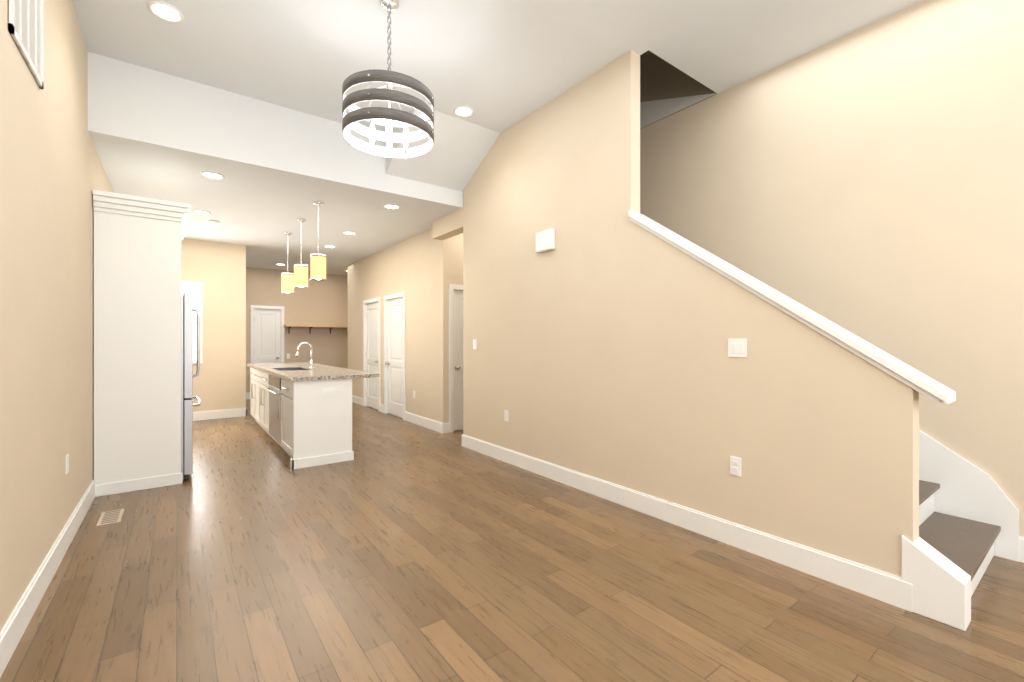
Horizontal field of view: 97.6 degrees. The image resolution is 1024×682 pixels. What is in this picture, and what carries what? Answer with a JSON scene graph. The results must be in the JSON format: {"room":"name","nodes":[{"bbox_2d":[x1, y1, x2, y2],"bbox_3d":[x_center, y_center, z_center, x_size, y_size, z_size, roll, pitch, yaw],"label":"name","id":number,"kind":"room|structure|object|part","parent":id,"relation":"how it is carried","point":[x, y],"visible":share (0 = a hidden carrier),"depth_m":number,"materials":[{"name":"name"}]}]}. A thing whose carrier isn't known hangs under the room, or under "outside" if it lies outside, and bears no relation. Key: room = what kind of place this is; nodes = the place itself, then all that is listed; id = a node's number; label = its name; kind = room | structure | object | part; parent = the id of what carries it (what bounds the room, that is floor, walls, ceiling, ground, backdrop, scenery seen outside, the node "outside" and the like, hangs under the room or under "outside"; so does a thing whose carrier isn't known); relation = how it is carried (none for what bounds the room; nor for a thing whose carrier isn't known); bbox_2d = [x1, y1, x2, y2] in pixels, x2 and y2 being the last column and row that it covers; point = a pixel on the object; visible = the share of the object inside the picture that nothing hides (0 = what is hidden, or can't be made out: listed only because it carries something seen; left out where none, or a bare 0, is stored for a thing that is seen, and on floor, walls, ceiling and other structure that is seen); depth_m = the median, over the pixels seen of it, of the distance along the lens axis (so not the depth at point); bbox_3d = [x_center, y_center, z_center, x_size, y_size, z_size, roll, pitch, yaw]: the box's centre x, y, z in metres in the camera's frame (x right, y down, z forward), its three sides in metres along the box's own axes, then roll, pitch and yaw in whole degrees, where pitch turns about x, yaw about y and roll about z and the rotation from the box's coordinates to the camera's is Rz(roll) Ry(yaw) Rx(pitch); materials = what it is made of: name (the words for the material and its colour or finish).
{"room":"empty living room","nodes":[
{"label":"empty living room","id":0,"kind":"room"},
{"bbox_2d":[0,0,113,631],"bbox_3d":[-3.110,-0.545,3.106,0.120,3.730,15.400,0,0,-37],"label":"wall","id":1,"kind":"structure","parent":0,"point":[53,175],"depth_m":2.41,"materials":[{"name":"beige paint"}]},
{"bbox_2d":[8,0,43,88],"bbox_3d":[-2.281,-1.660,2.109,0.014,0.700,0.550,0,0,-37],"label":"air vent","id":2,"kind":"object","parent":1,"relation":"in","point":[26,24],"visible":1,"depth_m":2.14,"materials":[{"name":"white metal"}]},
{"bbox_2d":[0,480,94,676],"bbox_3d":[-1.040,1.246,0.452,0.016,0.147,8.330,0,0,-37],"label":"baseboard","id":3,"kind":"structure","parent":1,"relation":"attached to","point":[16,624],"depth_m":2.26,"materials":[{"name":"white paint"}]},
{"bbox_2d":[66,454,68,473],"bbox_3d":[-2.873,0.795,2.896,0.009,0.118,0.072,0,0,-37],"label":"outlet","id":4,"kind":"object","parent":1,"relation":"attached to","point":[67,463],"visible":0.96,"depth_m":2.89,"materials":[{"name":"white plastic"}]},
{"bbox_2d":[181,239,245,411],"bbox_3d":[-5.327,-0.180,7.455,1.540,3.000,0.120,0,0,-37],"label":"wall","id":5,"kind":"structure","parent":0,"point":[218,269],"depth_m":7.64,"materials":[{"name":"beige paint"}]},
{"bbox_2d":[181,281,202,363],"bbox_3d":[-5.501,-0.305,7.303,0.750,1.360,0.145,0,0,-37],"label":"kitchen window","id":6,"kind":"structure","parent":5,"relation":"in","point":[197,290],"depth_m":7.48,"materials":[{"name":"white"}]},
{"bbox_2d":[193,408,245,420],"bbox_3d":[-5.280,1.246,7.405,1.556,0.147,0.016,0,0,-37],"label":"baseboard","id":7,"kind":"structure","parent":5,"relation":"attached to","point":[217,414],"depth_m":7.62,"materials":[{"name":"white paint"}]},
{"bbox_2d":[90,136,455,275],"bbox_3d":[-3.716,-1.730,7.872,4.620,0.100,7.040,0,0,-37],"label":"ceiling","id":8,"kind":"structure","parent":0,"point":[257,213],"depth_m":5.68,"materials":[{"name":"white paint"}]},
{"bbox_2d":[192,210,210,214],"bbox_3d":[-4.045,-1.674,5.841,0.206,0.012,0.206,0,0,-37],"label":"recessed light","id":9,"kind":"object","parent":8,"relation":"in","point":[201,212],"visible":1,"depth_m":5.85,"materials":[{"name":"white paint"}]},
{"bbox_2d":[200,171,224,178],"bbox_3d":[-3.033,-1.674,4.538,0.206,0.012,0.206,0,0,-37],"label":"recessed light","id":10,"kind":"object","parent":8,"relation":"in","point":[211,175],"visible":1,"depth_m":4.53,"materials":[{"name":"white paint"}]},
{"bbox_2d":[209,220,219,223],"bbox_3d":[-4.168,-1.663,6.273,0.130,0.034,0.130,0,0,-37],"label":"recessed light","id":11,"kind":"object","parent":8,"relation":"attached to","point":[214,222],"visible":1,"depth_m":6.24,"materials":[{"name":"white paint"}]},
{"bbox_2d":[281,232,293,293],"bbox_3d":[-3.483,-1.211,6.960,0.182,0.938,0.182,0,0,-37],"label":"pendant light","id":12,"kind":"object","parent":8,"relation":"hanging from","point":[287,282],"visible":1,"depth_m":6.90,"materials":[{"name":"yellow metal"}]},
{"bbox_3d":[-3.483,-0.887,6.960,0.176,0.265,0.176,0,0,-37],"label":"lamp shade","id":13,"kind":"part","parent":12,"relation":"part of","materials":[{"name":"yellow glass"}]},
{"bbox_2d":[294,219,307,287],"bbox_3d":[-2.920,-1.211,6.208,0.182,0.938,0.182,0,0,-37],"label":"pendant light","id":14,"kind":"object","parent":8,"relation":"hanging from","point":[301,275],"visible":1,"depth_m":6.14,"materials":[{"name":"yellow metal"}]},
{"bbox_3d":[-2.920,-0.887,6.208,0.176,0.265,0.176,0,0,-37],"label":"lamp shade","id":15,"kind":"part","parent":14,"relation":"part of","materials":[{"name":"yellow glass"}]},
{"bbox_2d":[310,202,325,280],"bbox_3d":[-2.357,-1.211,5.455,0.182,0.938,0.182,0,0,-37],"label":"pendant light","id":16,"kind":"object","parent":8,"relation":"hanging from","point":[317,266],"visible":1,"depth_m":5.39,"materials":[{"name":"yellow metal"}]},
{"bbox_3d":[-2.357,-0.887,5.455,0.176,0.265,0.176,0,0,-37],"label":"lamp shade","id":17,"kind":"part","parent":16,"relation":"part of","materials":[{"name":"yellow glass"}]},
{"bbox_2d":[342,231,356,234],"bbox_3d":[-2.526,-1.674,6.965,0.206,0.012,0.206,0,0,-37],"label":"recessed light","id":18,"kind":"object","parent":8,"relation":"in","point":[349,233],"visible":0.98,"depth_m":6.97,"materials":[{"name":"white paint"}]},
{"bbox_2d":[383,204,399,208],"bbox_3d":[-1.501,-1.674,5.596,0.206,0.012,0.206,0,0,-37],"label":"recessed light","id":19,"kind":"object","parent":8,"relation":"in","point":[390,206],"visible":0.96,"depth_m":5.59,"materials":[{"name":"white paint"}]},
{"bbox_2d":[88,52,462,209],"bbox_3d":[-1.992,-2.045,4.691,3.570,0.730,0.120,0,0,-37],"label":"ceiling soffit","id":20,"kind":"structure","parent":0,"point":[129,103],"depth_m":4.15,"materials":[{"name":"white paint"}]},
{"bbox_2d":[246,267,347,391],"bbox_3d":[-5.711,-0.180,10.539,4.620,3.000,0.120,0,0,-37],"label":"wall","id":21,"kind":"structure","parent":0,"point":[324,303],"depth_m":11.00,"materials":[{"name":"beige paint"}]},
{"bbox_2d":[250,305,283,378],"bbox_3d":[-5.733,0.250,10.501,0.700,2.140,0.134,0,0,-37],"label":"door frame","id":22,"kind":"structure","parent":21,"relation":"attached to","point":[253,307],"depth_m":10.32,"materials":[{"name":"white paint"}]},
{"bbox_2d":[254,309,280,363],"bbox_3d":[-5.708,0.283,10.468,0.552,2.058,0.108,0,0,-37],"label":"door","id":23,"kind":"structure","parent":21,"relation":"in","point":[267,335],"depth_m":10.48,"materials":[{"name":"white paint"}]},
{"bbox_2d":[284,325,347,333],"bbox_3d":[-4.570,-0.280,11.167,2.000,0.200,0.238,0,0,-37],"label":"shelf","id":24,"kind":"object","parent":21,"relation":"attached to","point":[309,326],"visible":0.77,"depth_m":10.88,"materials":[{"name":"brown wood"}]},
{"bbox_2d":[348,229,450,422],"bbox_3d":[-2.278,-0.180,8.237,0.120,3.000,4.480,0,0,-37],"label":"wall","id":25,"kind":"structure","parent":0,"point":[416,269],"depth_m":7.12,"materials":[{"name":"beige paint"}]},
{"bbox_2d":[352,395,362,405],"bbox_3d":[-3.345,1.246,9.549,0.016,0.147,1.100,0,0,-37],"label":"baseboard","id":26,"kind":"structure","parent":25,"relation":"attached to","point":[357,400],"depth_m":9.40,"materials":[{"name":"white paint"}]},
{"bbox_2d":[366,302,377,409],"bbox_3d":[-2.732,0.283,8.746,0.108,2.058,0.772,0,0,-37],"label":"closet door","id":27,"kind":"structure","parent":25,"relation":"in","point":[372,351],"depth_m":8.79,"materials":[{"name":"white paint"}]},
{"bbox_2d":[363,297,380,411],"bbox_3d":[-2.699,0.250,8.771,0.134,2.140,0.920,0,0,-37],"label":"door frame","id":28,"kind":"structure","parent":25,"relation":"attached to","point":[373,300],"depth_m":8.52,"materials":[{"name":"white paint"}]},
{"bbox_2d":[380,404,383,412],"bbox_3d":[-2.398,1.246,8.284,0.016,0.147,0.220,0,0,-37],"label":"baseboard","id":29,"kind":"structure","parent":25,"relation":"attached to","point":[382,408],"depth_m":8.28,"materials":[{"name":"white paint"}]},
{"bbox_2d":[385,297,402,417],"bbox_3d":[-2.050,0.283,7.833,0.108,2.058,0.772,0,0,-37],"label":"closet door","id":30,"kind":"structure","parent":25,"relation":"in","point":[395,357],"depth_m":7.87,"materials":[{"name":"white paint"}]},
{"bbox_2d":[384,292,404,419],"bbox_3d":[-2.016,0.250,7.858,0.134,2.140,0.920,0,0,-37],"label":"door frame","id":31,"kind":"structure","parent":25,"relation":"attached to","point":[393,296],"depth_m":8.13,"materials":[{"name":"white paint"}]},
{"bbox_2d":[405,411,441,432],"bbox_3d":[-1.386,1.246,6.931,0.016,0.147,1.320,0,0,-37],"label":"baseboard","id":32,"kind":"structure","parent":25,"relation":"attached to","point":[431,424],"depth_m":6.85,"materials":[{"name":"white paint"}]},
{"bbox_2d":[385,108,499,191],"bbox_3d":[-0.775,-2.095,5.009,1.000,0.430,0.830,0,0,-37],"label":"ceiling bulkhead","id":33,"kind":"object","parent":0,"point":[454,157],"visible":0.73,"depth_m":5.03,"materials":[{"name":"white paint"}]},
{"bbox_2d":[451,233,462,284],"bbox_3d":[-0.572,-0.180,6.791,0.880,3.000,0.120,0,0,-37],"label":"wall","id":34,"kind":"structure","parent":0,"point":[456,259],"depth_m":6.55,"materials":[{"name":"beige paint"}]},
{"bbox_2d":[442,422,448,433],"bbox_3d":[-0.938,1.246,6.432,0.136,0.147,0.016,0,0,-37],"label":"baseboard","id":35,"kind":"structure","parent":34,"relation":"attached to","point":[445,427],"depth_m":6.41,"materials":[{"name":"white paint"}]},
{"bbox_2d":[449,284,462,432],"bbox_3d":[-0.578,0.250,6.765,0.900,2.140,0.134,0,0,-37],"label":"door frame","id":36,"kind":"structure","parent":34,"relation":"attached to","point":[452,287],"depth_m":6.46,"materials":[{"name":"white paint"}]},
{"bbox_2d":[454,290,462,430],"bbox_3d":[-0.552,0.283,6.731,0.752,2.058,0.108,0,0,-37],"label":"door","id":37,"kind":"structure","parent":34,"relation":"in","point":[458,359],"depth_m":6.58,"materials":[{"name":"white paint"}]},
{"bbox_3d":[-0.787,0.390,6.534,0.064,0.064,0.073,0,0,-37],"label":"knob","id":38,"kind":"part","parent":37,"relation":"part of","materials":[{"name":"silver metal"}]},
{"bbox_2d":[72,0,921,132],"bbox_3d":[0.881,-2.360,1.727,4.620,0.100,8.070,0,0,-37],"label":"ceiling","id":39,"kind":"structure","parent":0,"point":[499,66],"depth_m":3.46,"materials":[{"name":"white paint"}]},
{"bbox_2d":[147,1,183,22],"bbox_3d":[-2.426,-2.304,3.143,0.206,0.012,0.206,0,0,-37],"label":"recessed light","id":40,"kind":"object","parent":39,"relation":"in","point":[165,11],"visible":1,"depth_m":3.14,"materials":[{"name":"white paint"}]},
{"bbox_2d":[342,0,433,158],"bbox_3d":[-0.835,-1.812,3.047,0.600,0.995,0.600,0,0,-37],"label":"chandelier","id":41,"kind":"object","parent":39,"relation":"hanging from","point":[389,117],"visible":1,"depth_m":2.91,"materials":[{"name":"silver metal"}]},
{"bbox_2d":[453,106,473,116],"bbox_3d":[-0.486,-2.304,4.507,0.206,0.012,0.206,0,0,-37],"label":"recessed light","id":42,"kind":"object","parent":39,"relation":"in","point":[463,111],"visible":1,"depth_m":4.50,"materials":[{"name":"white paint"}]},
{"bbox_2d":[0,399,1023,681],"bbox_3d":[-1.185,1.370,4.546,5.050,0.100,15.400,0,0,-37],"label":"floor","id":43,"kind":"structure","parent":0,"point":[398,549],"depth_m":2.34,"materials":[{"name":"brown wood"}]},
{"bbox_2d":[96,509,123,525],"bbox_3d":[-3.003,1.318,3.355,0.130,0.005,0.310,0,0,-37],"label":"floor vent","id":44,"kind":"object","parent":43,"relation":"in","point":[110,517],"visible":1,"depth_m":3.34,"materials":[{"name":"beige metal"}]},
{"bbox_2d":[92,190,189,496],"bbox_3d":[-3.588,0.028,4.407,0.662,2.585,1.179,0,0,-37],"label":"panel","id":45,"kind":"object","parent":43,"relation":"on","point":[137,341],"visible":0.96,"depth_m":3.96,"materials":[{"name":"white paint"}]},
{"bbox_2d":[181,291,200,479],"bbox_3d":[-3.530,0.419,4.451,0.726,1.778,0.943,0,0,-37],"label":"refrigerator","id":46,"kind":"object","parent":43,"relation":"on","point":[187,375],"visible":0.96,"depth_m":4.22,"materials":[{"name":"silver metal"}]},
{"bbox_2d":[248,366,353,468],"bbox_3d":[-3.055,0.867,6.167,0.652,0.905,3.464,0,0,-37],"label":"kitchen island","id":47,"kind":"object","parent":43,"relation":"on","point":[301,413],"depth_m":4.86,"materials":[{"name":"white paint"}]},
{"bbox_2d":[247,363,338,381],"bbox_3d":[-3.118,0.395,6.129,0.490,0.040,3.510,0,0,-37],"label":"island countertop","id":48,"kind":"structure","parent":47,"relation":"on","point":[284,371],"depth_m":5.33,"materials":[{"name":"beige stone"}]},
{"bbox_2d":[295,342,313,368],"bbox_3d":[-2.861,0.194,6.167,0.233,0.361,0.124,0,0,-37],"label":"faucet","id":49,"kind":"object","parent":48,"relation":"on","point":[297,353],"depth_m":6.17,"materials":[{"name":"silver metal"}]},
{"bbox_2d":[287,362,378,377],"bbox_3d":[-2.746,0.395,6.407,0.440,0.040,3.510,0,0,-37],"label":"island countertop","id":50,"kind":"structure","parent":47,"relation":"on","point":[343,372],"depth_m":5.69,"materials":[{"name":"beige stone"}]},
{"bbox_2d":[919,480,1000,595],"bbox_3d":[1.506,0.085,3.854,1.020,2.470,3.564,0,0,-37],"label":"staircase","id":51,"kind":"structure","parent":43,"relation":"on","point":[966,545],"depth_m":2.62,"materials":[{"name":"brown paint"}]},
{"bbox_2d":[432,50,918,611],"bbox_3d":[0.481,-1.330,4.294,0.186,5.300,5.140,0,0,-37],"label":"wall","id":52,"kind":"structure","parent":0,"point":[816,432],"depth_m":3.44,"materials":[{"name":"beige paint"}]},
{"bbox_2d":[473,339,476,348],"bbox_3d":[-0.450,0.040,5.402,0.009,0.118,0.072,0,0,-37],"label":"light switch","id":53,"kind":"object","parent":52,"relation":"attached to","point":[474,343],"visible":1,"depth_m":5.39,"materials":[{"name":"white plastic"}]},
{"bbox_2d":[504,410,507,420],"bbox_3d":[-0.064,0.815,4.885,0.009,0.118,0.072,0,0,-37],"label":"outlet","id":54,"kind":"object","parent":52,"relation":"attached to","point":[505,415],"visible":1,"depth_m":4.89,"materials":[{"name":"white plastic"}]},
{"bbox_2d":[536,229,554,252],"bbox_3d":[0.321,-0.968,4.337,0.050,0.195,0.240,0,0,-37],"label":"door chime","id":55,"kind":"object","parent":52,"relation":"attached to","point":[545,240],"visible":1,"depth_m":4.29,"materials":[{"name":"white plastic"}]},
{"bbox_2d":[730,456,740,476],"bbox_3d":[1.437,0.805,2.880,0.009,0.118,0.072,0,0,-37],"label":"outlet","id":56,"kind":"object","parent":52,"relation":"attached to","point":[735,465],"visible":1,"depth_m":2.88,"materials":[{"name":"white plastic"}]},
{"bbox_2d":[728,339,746,356],"bbox_3d":[1.443,0.045,2.872,0.009,0.118,0.118,0,0,-37],"label":"double light switch","id":57,"kind":"object","parent":52,"relation":"attached to","point":[737,347],"visible":1,"depth_m":2.87,"materials":[{"name":"white plastic"}]},
{"bbox_2d":[629,211,955,404],"bbox_3d":[1.537,-0.364,2.854,0.180,1.328,1.829,0,0,-37],"label":"trim","id":58,"kind":"structure","parent":52,"relation":"on","point":[917,380],"depth_m":2.54,"materials":[{"name":"white paint"}]},
{"bbox_2d":[902,535,970,630],"bbox_3d":[2.046,1.141,2.165,0.135,0.359,0.225,0,0,-37],"label":"trim","id":59,"kind":"structure","parent":52,"relation":"attached to","point":[940,583],"depth_m":2.12,"materials":[{"name":"white paint"}]},
{"bbox_2d":[640,0,1023,536],"bbox_3d":[0.629,-1.330,6.010,0.132,5.300,15.230,0,0,-37],"label":"wall","id":60,"kind":"structure","parent":0,"point":[865,183],"depth_m":3.15,"materials":[{"name":"beige paint"}]},
{"bbox_2d":[640,93,716,128],"bbox_3d":[1.161,-2.720,5.178,0.011,0.820,2.500,0,0,-37],"label":"sloped ceiling","id":61,"kind":"structure","parent":60,"relation":"attached to","point":[651,112],"depth_m":4.63,"materials":[{"name":"grey paint"}]},
{"bbox_2d":[919,430,1018,561],"bbox_3d":[1.947,-0.150,4.139,0.021,2.940,3.636,0,0,-37],"label":"trim","id":62,"kind":"structure","parent":60,"relation":"attached to","point":[968,490],"depth_m":2.85,"materials":[{"name":"white paint"}]},
{"bbox_2d":[1019,536,1023,562],"bbox_3d":[4.063,1.246,1.316,0.016,0.147,3.600,0,0,-37],"label":"baseboard","id":63,"kind":"structure","parent":60,"relation":"attached to","point":[1021,549],"depth_m":2.67,"materials":[{"name":"white paint"}]}
]}

